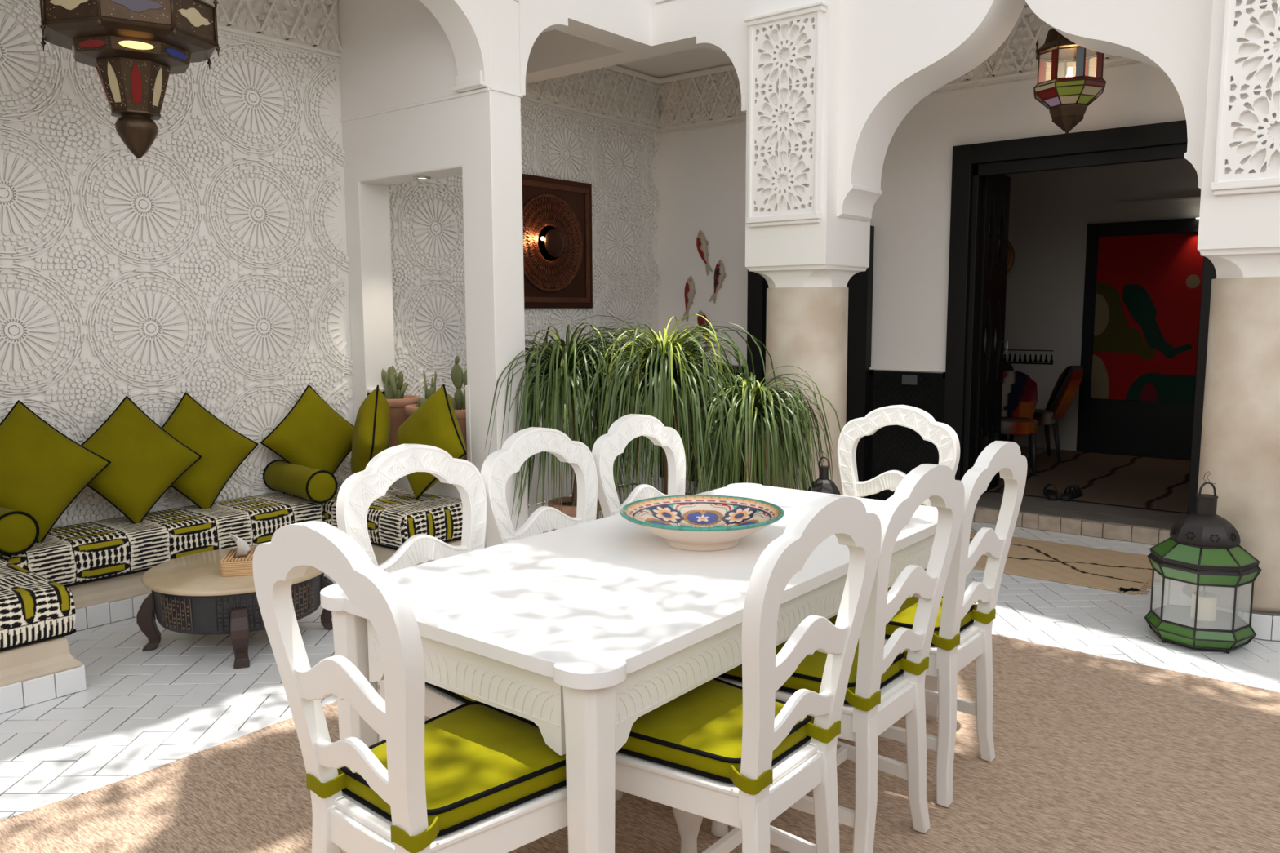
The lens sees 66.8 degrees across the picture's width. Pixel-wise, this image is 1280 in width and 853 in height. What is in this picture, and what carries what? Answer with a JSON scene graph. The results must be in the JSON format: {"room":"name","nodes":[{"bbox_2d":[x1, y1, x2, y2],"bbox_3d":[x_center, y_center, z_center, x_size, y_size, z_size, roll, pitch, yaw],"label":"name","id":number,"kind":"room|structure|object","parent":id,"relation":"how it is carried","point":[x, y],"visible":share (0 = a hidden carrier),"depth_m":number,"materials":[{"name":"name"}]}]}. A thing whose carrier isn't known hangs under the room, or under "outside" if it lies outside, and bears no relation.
{"room":"traditional dwelling","nodes":[
{"label":"traditional dwelling","id":0,"kind":"room"},
{"bbox_2d":[0,0,661,527],"bbox_3d":[-2.758,-1.763,4.804,0.170,5.300,9.301,5,9,39],"label":"wall","id":1,"kind":"structure","parent":0,"point":[211,265],"depth_m":5.37,"materials":[{"name":"white paint"}]},
{"bbox_2d":[202,0,662,135],"bbox_3d":[-1.636,-2.434,5.992,0.042,0.455,5.792,5,9,39],"label":"trim","id":2,"kind":"structure","parent":1,"relation":"attached to","point":[635,77],"depth_m":7.19,"materials":[{"name":"white paint"}]},
{"bbox_2d":[521,173,592,308],"bbox_3d":[-0.667,-1.371,7.255,0.110,0.964,0.964,5,9,39],"label":"wall art","id":3,"kind":"object","parent":1,"relation":"attached to","point":[557,213],"visible":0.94,"depth_m":7.30,"materials":[{"name":"brown wood"}]},
{"bbox_2d":[337,0,528,547],"bbox_3d":[-1.221,-0.924,5.659,1.315,3.420,0.225,5,9,39],"label":"wall partition","id":4,"kind":"structure","parent":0,"point":[394,53],"depth_m":5.37,"materials":[{"name":"white paint"}]},
{"bbox_2d":[381,365,420,448],"bbox_3d":[-1.517,-0.110,6.002,0.312,0.526,0.312,5,9,39],"label":"potted cactus","id":5,"kind":"object","parent":4,"relation":"on","point":[394,391],"visible":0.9,"depth_m":5.92,"materials":[{"name":"ceramic"}]},
{"bbox_2d":[386,395,420,448],"bbox_3d":[-1.517,-0.015,6.013,0.312,0.335,0.312,5,9,39],"label":"pot","id":6,"kind":"object","parent":5,"relation":"on","point":[397,403],"depth_m":5.89,"materials":[{"name":"brown ceramic"}]},
{"bbox_2d":[404,369,436,417],"bbox_3d":[-1.270,-0.082,5.817,0.272,0.512,0.272,5,9,39],"label":"potted cactus","id":7,"kind":"object","parent":4,"relation":"on","point":[409,409],"visible":0.21,"depth_m":5.75,"materials":[{"name":"plant"}]},
{"bbox_2d":[404,404,417,417],"bbox_3d":[-1.269,0.023,5.830,0.272,0.300,0.272,5,9,39],"label":"pot","id":8,"kind":"object","parent":7,"relation":"on","point":[409,409],"depth_m":5.73,"materials":[{"name":"brown ceramic"}]},
{"bbox_2d":[413,176,431,180],"bbox_3d":[-1.266,-1.446,5.636,0.102,0.016,0.102,5,9,39],"label":"recessed light","id":9,"kind":"object","parent":4,"relation":"in","point":[420,178],"visible":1,"depth_m":5.62,"materials":[{"name":"silver metal"}]},
{"bbox_2d":[340,70,523,462],"bbox_3d":[-1.231,-0.713,5.664,1.323,2.400,0.290,5,9,39],"label":"trim","id":10,"kind":"structure","parent":4,"relation":"attached to","point":[473,79],"depth_m":5.29,"materials":[{"name":"white paint"}]},
{"bbox_2d":[448,355,466,460],"bbox_3d":[-1.039,-0.106,5.602,0.297,0.609,0.292,5,9,39],"label":"potted cactus","id":11,"kind":"object","parent":4,"relation":"on","point":[458,377],"visible":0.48,"depth_m":5.57,"materials":[{"name":"plant"}]},
{"bbox_2d":[453,407,466,460],"bbox_3d":[-1.040,0.044,5.621,0.292,0.305,0.292,5,9,39],"label":"pot","id":12,"kind":"object","parent":11,"relation":"on","point":[460,412],"depth_m":5.49,"materials":[{"name":"brown ceramic"}]},
{"bbox_2d":[418,0,651,95],"bbox_3d":[-2.348,-2.888,3.147,0.215,2.680,7.465,5,9,39],"label":"wall","id":13,"kind":"structure","parent":0,"point":[624,25],"depth_m":5.29,"materials":[{"name":"white paint"}]},
{"bbox_2d":[653,0,669,4],"bbox_3d":[-1.302,-2.602,3.754,0.725,0.500,5.265,5,9,39],"label":"trim","id":14,"kind":"structure","parent":13,"relation":"attached to","point":[655,2],"depth_m":5.98,"materials":[{"name":"white paint"}]},
{"bbox_2d":[525,0,746,112],"bbox_3d":[-0.103,-3.261,6.228,2.020,2.680,0.215,5,9,39],"label":"arch","id":15,"kind":"object","parent":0,"point":[677,25],"visible":0.6,"depth_m":5.99,"materials":[{"name":"white paint"}]},
{"bbox_2d":[0,476,1279,820],"bbox_3d":[0.212,1.180,2.792,7.584,0.100,9.363,5,9,39],"label":"floor","id":16,"kind":"structure","parent":0,"point":[138,711],"depth_m":3.91,"materials":[{"name":"grey tile"}]},
{"bbox_2d":[0,538,461,713],"bbox_3d":[-2.135,0.801,4.748,1.224,0.215,2.652,5,9,39],"label":"sofa base","id":17,"kind":"object","parent":16,"relation":"on","point":[37,673],"visible":0.27,"depth_m":3.73,"materials":[{"name":"white tile"}]},
{"bbox_2d":[0,559,76,651],"bbox_3d":[-2.804,0.686,3.930,1.222,0.207,0.513,5,9,39],"label":"seat cushion","id":18,"kind":"object","parent":17,"relation":"on","point":[34,608],"visible":1,"depth_m":3.66,"materials":[{"name":"fabric"}]},
{"bbox_2d":[0,493,324,586],"bbox_3d":[-2.435,0.563,4.960,0.488,0.207,1.582,5,9,39],"label":"seat cushion","id":19,"kind":"object","parent":17,"relation":"on","point":[79,553],"visible":0.77,"depth_m":4.75,"materials":[{"name":"fabric"}]},
{"bbox_2d":[0,506,39,555],"bbox_3d":[-2.885,0.443,4.333,0.508,0.192,0.192,5,9,39],"label":"bolster","id":20,"kind":"object","parent":19,"relation":"on","point":[19,530],"visible":1,"depth_m":4.18,"materials":[{"name":"green fabric"}]},
{"bbox_2d":[0,400,111,542],"bbox_3d":[-2.796,0.209,4.440,0.664,0.655,0.234,-4,8,-27],"label":"square pillow","id":21,"kind":"object","parent":19,"relation":"on","point":[43,470],"visible":0.94,"depth_m":4.41,"materials":[{"name":"green fabric"}]},
{"bbox_2d":[80,395,202,524],"bbox_3d":[-2.529,0.172,4.826,0.657,0.644,0.216,-7,9,-44],"label":"square pillow","id":22,"kind":"object","parent":19,"relation":"on","point":[146,460],"visible":0.8,"depth_m":4.78,"materials":[{"name":"green fabric"}]},
{"bbox_2d":[161,391,258,509],"bbox_3d":[-2.363,0.141,5.167,0.647,0.646,0.218,-4,8,-30],"label":"square pillow","id":23,"kind":"object","parent":19,"relation":"on","point":[223,449],"visible":0.72,"depth_m":5.13,"materials":[{"name":"green fabric"}]},
{"bbox_2d":[262,459,337,503],"bbox_3d":[-1.922,0.307,5.476,0.184,0.184,0.568,-7,9,-44],"label":"bolster","id":24,"kind":"object","parent":19,"relation":"on","point":[316,486],"visible":0.98,"depth_m":5.33,"materials":[{"name":"green fabric"}]},
{"bbox_2d":[284,481,462,550],"bbox_3d":[-1.510,0.488,5.562,1.187,0.207,0.528,5,9,39],"label":"seat cushion","id":25,"kind":"object","parent":17,"relation":"on","point":[393,517],"visible":0.41,"depth_m":5.18,"materials":[{"name":"fabric"}]},
{"bbox_2d":[260,384,354,474],"bbox_3d":[-1.909,0.072,5.695,0.641,0.633,0.216,-5,8,-35],"label":"square pillow","id":26,"kind":"object","parent":25,"relation":"on","point":[313,434],"visible":0.87,"depth_m":5.62,"materials":[{"name":"green fabric"}]},
{"bbox_2d":[351,385,391,474],"bbox_3d":[-1.561,0.080,5.618,0.231,0.639,0.646,-2,7,-15],"label":"square pillow","id":27,"kind":"object","parent":25,"relation":"on","point":[371,428],"visible":0.77,"depth_m":5.46,"materials":[{"name":"green fabric"}]},
{"bbox_2d":[396,384,466,499],"bbox_3d":[-1.163,0.086,5.376,0.643,0.639,0.259,4,8,31],"label":"square pillow","id":28,"kind":"object","parent":25,"relation":"on","point":[434,423],"visible":0.66,"depth_m":5.28,"materials":[{"name":"green fabric"}]},
{"bbox_2d":[136,546,333,668],"bbox_3d":[-1.788,0.788,4.352,0.784,0.332,0.784,5,9,39],"label":"coffee table","id":29,"kind":"object","parent":16,"relation":"on","point":[189,595],"visible":0.68,"depth_m":4.05,"materials":[{"name":"beige wood"}]},
{"bbox_2d":[220,533,255,577],"bbox_3d":[-1.751,0.543,4.267,0.147,0.172,0.241,-2,7,-12],"label":"tissue box","id":30,"kind":"object","parent":29,"relation":"on","point":[238,562],"visible":0.84,"depth_m":4.17,"materials":[{"name":"beige wood"}]},
{"bbox_2d":[484,323,661,533],"bbox_3d":[-0.402,0.091,5.677,1.196,1.393,1.167,1,7,7],"label":"potted palm","id":31,"kind":"object","parent":16,"relation":"on","point":[549,384],"visible":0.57,"depth_m":5.37,"materials":[{"name":"plant"}]},
{"bbox_2d":[547,496,601,530],"bbox_3d":[-0.382,0.612,5.738,0.322,0.345,0.322,5,9,39],"label":"pot","id":32,"kind":"object","parent":31,"relation":"on","point":[554,503],"depth_m":5.66,"materials":[{"name":"brown ceramic"}]},
{"bbox_2d":[0,633,1279,852],"bbox_3d":[0.284,1.255,1.668,4.861,0.013,5.900,5,9,39],"label":"jute rug","id":33,"kind":"object","parent":16,"relation":"on","point":[1094,753],"visible":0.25,"depth_m":2.95,"materials":[{"name":"beige wicker"}]},
{"bbox_2d":[252,520,567,852],"bbox_3d":[-0.417,0.680,2.019,0.508,1.062,0.562,6,9,42],"label":"dining chair","id":34,"kind":"object","parent":33,"relation":"on","point":[340,821],"visible":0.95,"depth_m":1.83,"materials":[{"name":"white paint"}]},
{"bbox_2d":[306,701,566,852],"bbox_3d":[-0.399,0.718,2.045,0.409,0.063,0.468,6,9,42],"label":"seat cushion","id":35,"kind":"object","parent":34,"relation":"on","point":[482,761],"visible":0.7,"depth_m":1.98,"materials":[{"name":"fabric"}]},
{"bbox_2d":[336,444,530,742],"bbox_3d":[-0.470,0.597,2.723,0.562,1.062,0.508,5,9,39],"label":"dining chair","id":36,"kind":"object","parent":33,"relation":"on","point":[357,492],"visible":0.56,"depth_m":2.78,"materials":[{"name":"white paint"}]},
{"bbox_2d":[425,681,477,703],"bbox_3d":[-0.448,0.639,2.710,0.468,0.063,0.409,5,9,39],"label":"seat cushion","id":37,"kind":"object","parent":36,"relation":"on","point":[465,700],"visible":0.02,"depth_m":2.49,"materials":[{"name":"fabric"}]},
{"bbox_2d":[480,426,622,800],"bbox_3d":[-0.143,0.549,3.125,0.562,1.062,0.508,5,9,39],"label":"dining chair","id":38,"kind":"object","parent":33,"relation":"on","point":[500,464],"visible":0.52,"depth_m":3.19,"materials":[{"name":"white paint"}]},
{"bbox_2d":[320,483,943,852],"bbox_3d":[0.163,0.729,2.957,0.956,0.758,1.988,5,9,39],"label":"dining table","id":39,"kind":"object","parent":33,"relation":"on","point":[580,632],"visible":0.66,"depth_m":2.30,"materials":[{"name":"white paint"}]},
{"bbox_2d":[619,494,784,551],"bbox_3d":[0.186,0.300,2.922,0.492,0.100,0.492,4,8,31],"label":"ceramic bowl","id":40,"kind":"object","parent":39,"relation":"on","point":[691,522],"visible":1,"depth_m":2.99,"materials":[{"name":"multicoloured ceramic"}]},
{"bbox_2d":[591,413,685,517],"bbox_3d":[0.186,0.499,3.531,0.562,1.062,0.508,5,9,39],"label":"dining chair","id":41,"kind":"object","parent":33,"relation":"on","point":[607,446],"visible":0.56,"depth_m":3.59,"materials":[{"name":"white paint"}]},
{"bbox_2d":[615,494,881,852],"bbox_3d":[0.194,0.653,2.224,0.562,1.062,0.508,5,9,39],"label":"dining chair","id":42,"kind":"object","parent":33,"relation":"on","point":[691,797],"visible":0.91,"depth_m":2.07,"materials":[{"name":"white paint"}]},
{"bbox_2d":[617,677,840,795],"bbox_3d":[0.172,0.692,2.246,0.468,0.063,0.409,5,9,39],"label":"seat cushion","id":43,"kind":"object","parent":42,"relation":"on","point":[699,731],"visible":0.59,"depth_m":2.15,"materials":[{"name":"fabric"}]},
{"bbox_2d":[711,463,964,852],"bbox_3d":[0.519,0.604,2.633,0.562,1.062,0.508,5,9,39],"label":"dining chair","id":44,"kind":"object","parent":33,"relation":"on","point":[904,695],"visible":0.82,"depth_m":2.46,"materials":[{"name":"white paint"}]},
{"bbox_2d":[719,640,928,711],"bbox_3d":[0.497,0.642,2.655,0.468,0.063,0.409,5,9,39],"label":"seat cushion","id":45,"kind":"object","parent":44,"relation":"on","point":[808,674],"visible":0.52,"depth_m":2.53,"materials":[{"name":"fabric"}]},
{"bbox_2d":[837,404,959,506],"bbox_3d":[0.897,0.465,3.798,0.508,1.062,0.562,5,9,39],"label":"dining chair","id":46,"kind":"object","parent":33,"relation":"on","point":[946,440],"visible":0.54,"depth_m":3.95,"materials":[{"name":"white paint"}]},
{"bbox_2d":[878,440,1027,807],"bbox_3d":[0.857,0.552,3.058,0.562,1.062,0.508,5,9,39],"label":"dining chair","id":47,"kind":"object","parent":33,"relation":"on","point":[1006,458],"visible":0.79,"depth_m":2.87,"materials":[{"name":"white paint"}]},
{"bbox_2d":[827,586,995,650],"bbox_3d":[0.835,0.590,3.080,0.468,0.063,0.409,5,9,39],"label":"seat cushion","id":48,"kind":"object","parent":47,"relation":"on","point":[904,617],"visible":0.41,"depth_m":2.97,"materials":[{"name":"fabric"}]},
{"bbox_2d":[556,314,777,518],"bbox_3d":[0.169,0.086,5.509,1.297,1.439,1.246,-2,7,-16],"label":"potted palm","id":49,"kind":"object","parent":16,"relation":"on","point":[671,372],"visible":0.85,"depth_m":5.22,"materials":[{"name":"plant"}]},
{"bbox_2d":[676,365,840,494],"bbox_3d":[0.648,0.242,5.410,0.951,1.147,1.040,5,9,39],"label":"potted palm","id":50,"kind":"object","parent":16,"relation":"on","point":[780,421],"visible":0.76,"depth_m":5.20,"materials":[{"name":"plant"}]},
{"bbox_2d":[807,452,840,495],"bbox_3d":[1.005,0.476,5.321,0.194,0.701,0.194,5,9,39],"label":"lantern","id":51,"kind":"object","parent":16,"relation":"on","point":[824,484],"visible":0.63,"depth_m":5.27,"materials":[{"name":"grey metal"}]},
{"bbox_2d":[968,530,1162,594],"bbox_3d":[2.304,0.768,5.742,1.440,0.008,0.906,5,9,39],"label":"mat","id":52,"kind":"object","parent":16,"relation":"on","point":[1077,565],"visible":0.59,"depth_m":5.53,"materials":[{"name":"beige fabric"}]},
{"bbox_2d":[1118,586,1141,592],"bbox_3d":[2.535,0.847,5.045,0.111,0.010,0.079,-1,7,-9],"label":"tassel","id":53,"kind":"object","parent":52,"relation":"on","point":[1121,588],"visible":1,"depth_m":5.03,"materials":[{"name":"black fabric"}]},
{"bbox_2d":[1144,471,1262,653],"bbox_3d":[2.465,0.569,4.245,0.404,0.754,0.404,1,7,12],"label":"lantern","id":54,"kind":"object","parent":16,"relation":"on","point":[1203,548],"visible":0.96,"depth_m":4.15,"materials":[{"name":"green glass"}]},
{"bbox_2d":[1190,591,1217,622],"bbox_3d":[2.475,0.787,4.257,0.098,0.118,0.098,5,9,39],"label":"pillar candle","id":55,"kind":"object","parent":54,"relation":"on","point":[1207,602],"visible":0.91,"depth_m":4.22,"materials":[{"name":"beige wax"}]},
{"bbox_2d":[616,2,1028,77],"bbox_3d":[0.187,-2.306,2.301,7.500,0.100,9.225,5,9,39],"label":"ceiling","id":56,"kind":"structure","parent":0,"point":[699,58],"depth_m":7.71,"materials":[{"name":"white paint"}]},
{"bbox_2d":[39,0,220,159],"bbox_3d":[-2.129,-1.788,4.038,0.653,1.315,0.656,-4,8,-31],"label":"hanging lantern","id":57,"kind":"object","parent":56,"relation":"hanging from","point":[134,46],"visible":1,"depth_m":3.94,"materials":[{"name":"brown metal"}]},
{"bbox_2d":[1033,27,1106,133],"bbox_3d":[2.408,-2.139,5.417,0.370,0.980,0.370,2,7,22],"label":"glass lantern","id":58,"kind":"object","parent":56,"relation":"hanging from","point":[1067,100],"visible":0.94,"depth_m":5.37,"materials":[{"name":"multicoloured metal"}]},
{"bbox_2d":[658,5,1186,373],"bbox_3d":[3.133,-1.932,6.025,7.500,5.300,0.160,5,9,39],"label":"wall","id":59,"kind":"structure","parent":0,"point":[702,172],"depth_m":7.01,"materials":[{"name":"white paint"}]},
{"bbox_2d":[682,275,696,321],"bbox_3d":[0.409,-1.080,8.210,0.140,0.381,0.034,5,9,39],"label":"fish","id":60,"kind":"object","parent":59,"relation":"attached to","point":[690,291],"visible":0.99,"depth_m":8.19},
{"bbox_2d":[659,362,746,484],"bbox_3d":[0.544,-0.032,8.235,0.940,1.031,0.026,5,9,39],"label":"trim","id":61,"kind":"structure","parent":59,"relation":"attached to","point":[743,370],"depth_m":8.07,"materials":[{"name":"black"}]},
{"bbox_2d":[697,311,711,348],"bbox_3d":[0.533,-0.800,8.143,0.142,0.344,0.034,5,9,39],"label":"fish","id":62,"kind":"object","parent":59,"relation":"attached to","point":[700,320],"visible":0.52,"depth_m":8.13},
{"bbox_2d":[696,230,712,275],"bbox_3d":[0.530,-1.445,8.067,0.162,0.376,0.034,5,9,39],"label":"fish","id":63,"kind":"object","parent":59,"relation":"attached to","point":[702,244],"visible":1,"depth_m":8.06},
{"bbox_2d":[708,259,726,303],"bbox_3d":[0.634,-1.197,8.012,0.164,0.356,0.034,5,9,39],"label":"fish","id":64,"kind":"object","parent":59,"relation":"attached to","point":[719,272],"visible":1,"depth_m":7.99},
{"bbox_2d":[746,226,874,498],"bbox_3d":[1.293,-0.475,7.532,1.040,2.070,0.090,5,9,39],"label":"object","id":65,"kind":"structure","parent":59,"relation":"in","point":[860,286],"depth_m":7.25,"materials":[{"name":"black paint"}]},
{"bbox_2d":[657,7,1146,135],"bbox_3d":[1.946,-2.542,6.783,4.594,0.455,0.042,5,9,39],"label":"trim","id":66,"kind":"structure","parent":59,"relation":"attached to","point":[726,71],"depth_m":7.75,"materials":[{"name":"white paint"}]},
{"bbox_2d":[866,367,945,500],"bbox_3d":[1.950,0.092,7.110,0.590,1.036,0.026,5,9,39],"label":"trim","id":67,"kind":"structure","parent":59,"relation":"attached to","point":[891,447],"depth_m":7.12,"materials":[{"name":"black"}]},
{"bbox_2d":[902,374,917,385],"bbox_3d":[1.955,-0.339,7.035,0.116,0.070,0.006,5,9,39],"label":"switch plate","id":68,"kind":"object","parent":59,"relation":"attached to","point":[906,379],"visible":1,"depth_m":7.03,"materials":[{"name":"grey plastic"}]},
{"bbox_2d":[920,503,1170,545],"bbox_3d":[2.770,0.645,6.383,1.947,0.100,0.055,5,9,39],"label":"trim","id":69,"kind":"structure","parent":59,"relation":"attached to","point":[1136,534],"depth_m":6.29,"materials":[{"name":"tile"}]},
{"bbox_2d":[836,0,1213,221],"bbox_3d":[1.944,-2.792,4.887,1.835,3.315,0.380,5,9,39],"label":"archway","id":70,"kind":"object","parent":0,"point":[894,54],"depth_m":5.09,"materials":[{"name":"white paint"}]},
{"bbox_2d":[743,0,870,495],"bbox_3d":[0.988,-1.884,5.696,0.590,5.300,0.638,5,9,39],"label":"column","id":71,"kind":"structure","parent":70,"relation":"attached to","point":[807,255],"depth_m":5.57,"materials":[{"name":"white paint"}]},
{"bbox_2d":[1178,0,1279,640],"bbox_3d":[2.834,-1.718,4.220,0.590,5.300,0.638,5,9,39],"label":"column","id":72,"kind":"structure","parent":70,"relation":"attached to","point":[1239,226],"depth_m":4.23,"materials":[{"name":"white paint"}]},
{"bbox_2d":[976,443,1187,530],"bbox_3d":[3.634,0.500,7.808,4.400,0.148,3.260,5,9,39],"label":"step","id":73,"kind":"structure","parent":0,"point":[1088,511],"depth_m":6.59,"materials":[{"name":"grey concrete"}]},
{"bbox_2d":[1000,359,1013,441],"bbox_3d":[3.281,-0.210,9.325,0.500,0.910,0.490,3,8,29],"label":"chair","id":74,"kind":"object","parent":73,"relation":"on","point":[1007,366],"visible":0.11,"depth_m":9.36,"materials":[{"name":"fabric"}]},
{"bbox_2d":[990,449,1191,512],"bbox_3d":[4.051,0.419,7.758,2.200,0.001,2.560,5,9,39],"label":"rug","id":75,"kind":"object","parent":73,"relation":"on","point":[1139,482],"visible":0.58,"depth_m":7.75,"materials":[{"name":"fabric"}]},
{"bbox_2d":[991,370,1037,475],"bbox_3d":[3.113,-0.036,8.164,0.440,0.842,0.518,2,7,19],"label":"chair","id":76,"kind":"object","parent":75,"relation":"on","point":[1020,391],"visible":0.66,"depth_m":8.23,"materials":[{"name":"fabric"}]},
{"bbox_2d":[1000,365,1083,462],"bbox_3d":[3.630,-0.120,8.774,0.639,0.862,0.460,1,7,11],"label":"chair","id":77,"kind":"object","parent":75,"relation":"on","point":[1065,388],"visible":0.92,"depth_m":8.59,"materials":[{"name":"fabric"}]},
{"bbox_2d":[1043,483,1057,499],"bbox_3d":[2.984,0.462,7.042,0.084,0.090,0.264,2,7,17],"label":"sandal","id":78,"kind":"object","parent":75,"relation":"on","point":[1050,494],"visible":1,"depth_m":7.01,"materials":[{"name":"black leather"}]},
{"bbox_2d":[1061,484,1082,500],"bbox_3d":[3.112,0.468,6.991,0.084,0.090,0.264,6,9,44],"label":"sandal","id":79,"kind":"object","parent":75,"relation":"on","point":[1069,495],"visible":1,"depth_m":6.97,"materials":[{"name":"black leather"}]},
{"bbox_2d":[1076,217,1203,460],"bbox_3d":[4.876,-0.765,8.665,1.750,2.150,0.120,5,9,39],"label":"abstract painting","id":80,"kind":"object","parent":73,"relation":"on","point":[1143,284],"visible":0.6,"depth_m":8.91,"materials":[{"name":"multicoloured paint"}]},
{"bbox_2d":[980,158,1200,450],"bbox_3d":[3.736,-1.081,7.757,4.600,3.200,3.115,5,9,39],"label":"wall","id":81,"kind":"structure","parent":0,"point":[1051,212],"depth_m":9.35,"materials":[{"name":"grey paint"}]},
{"bbox_2d":[987,234,1014,274],"bbox_3d":[3.500,-1.686,9.689,0.464,0.464,0.100,5,9,39],"label":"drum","id":82,"kind":"object","parent":81,"relation":"attached to","point":[1011,253],"visible":0.23,"depth_m":9.55,"materials":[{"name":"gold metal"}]},
{"bbox_2d":[1003,349,1053,364],"bbox_3d":[3.796,-0.693,9.637,0.605,0.138,0.006,5,9,39],"label":"trim","id":83,"kind":"structure","parent":81,"relation":"attached to","point":[1035,362],"depth_m":9.59,"materials":[{"name":"black"}]},
{"bbox_2d":[943,120,1216,515],"bbox_3d":[3.051,-0.665,6.575,1.675,2.485,0.810,5,9,39],"label":"door frame","id":84,"kind":"structure","parent":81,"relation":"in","point":[980,188],"depth_m":6.69,"materials":[{"name":"black paint"}]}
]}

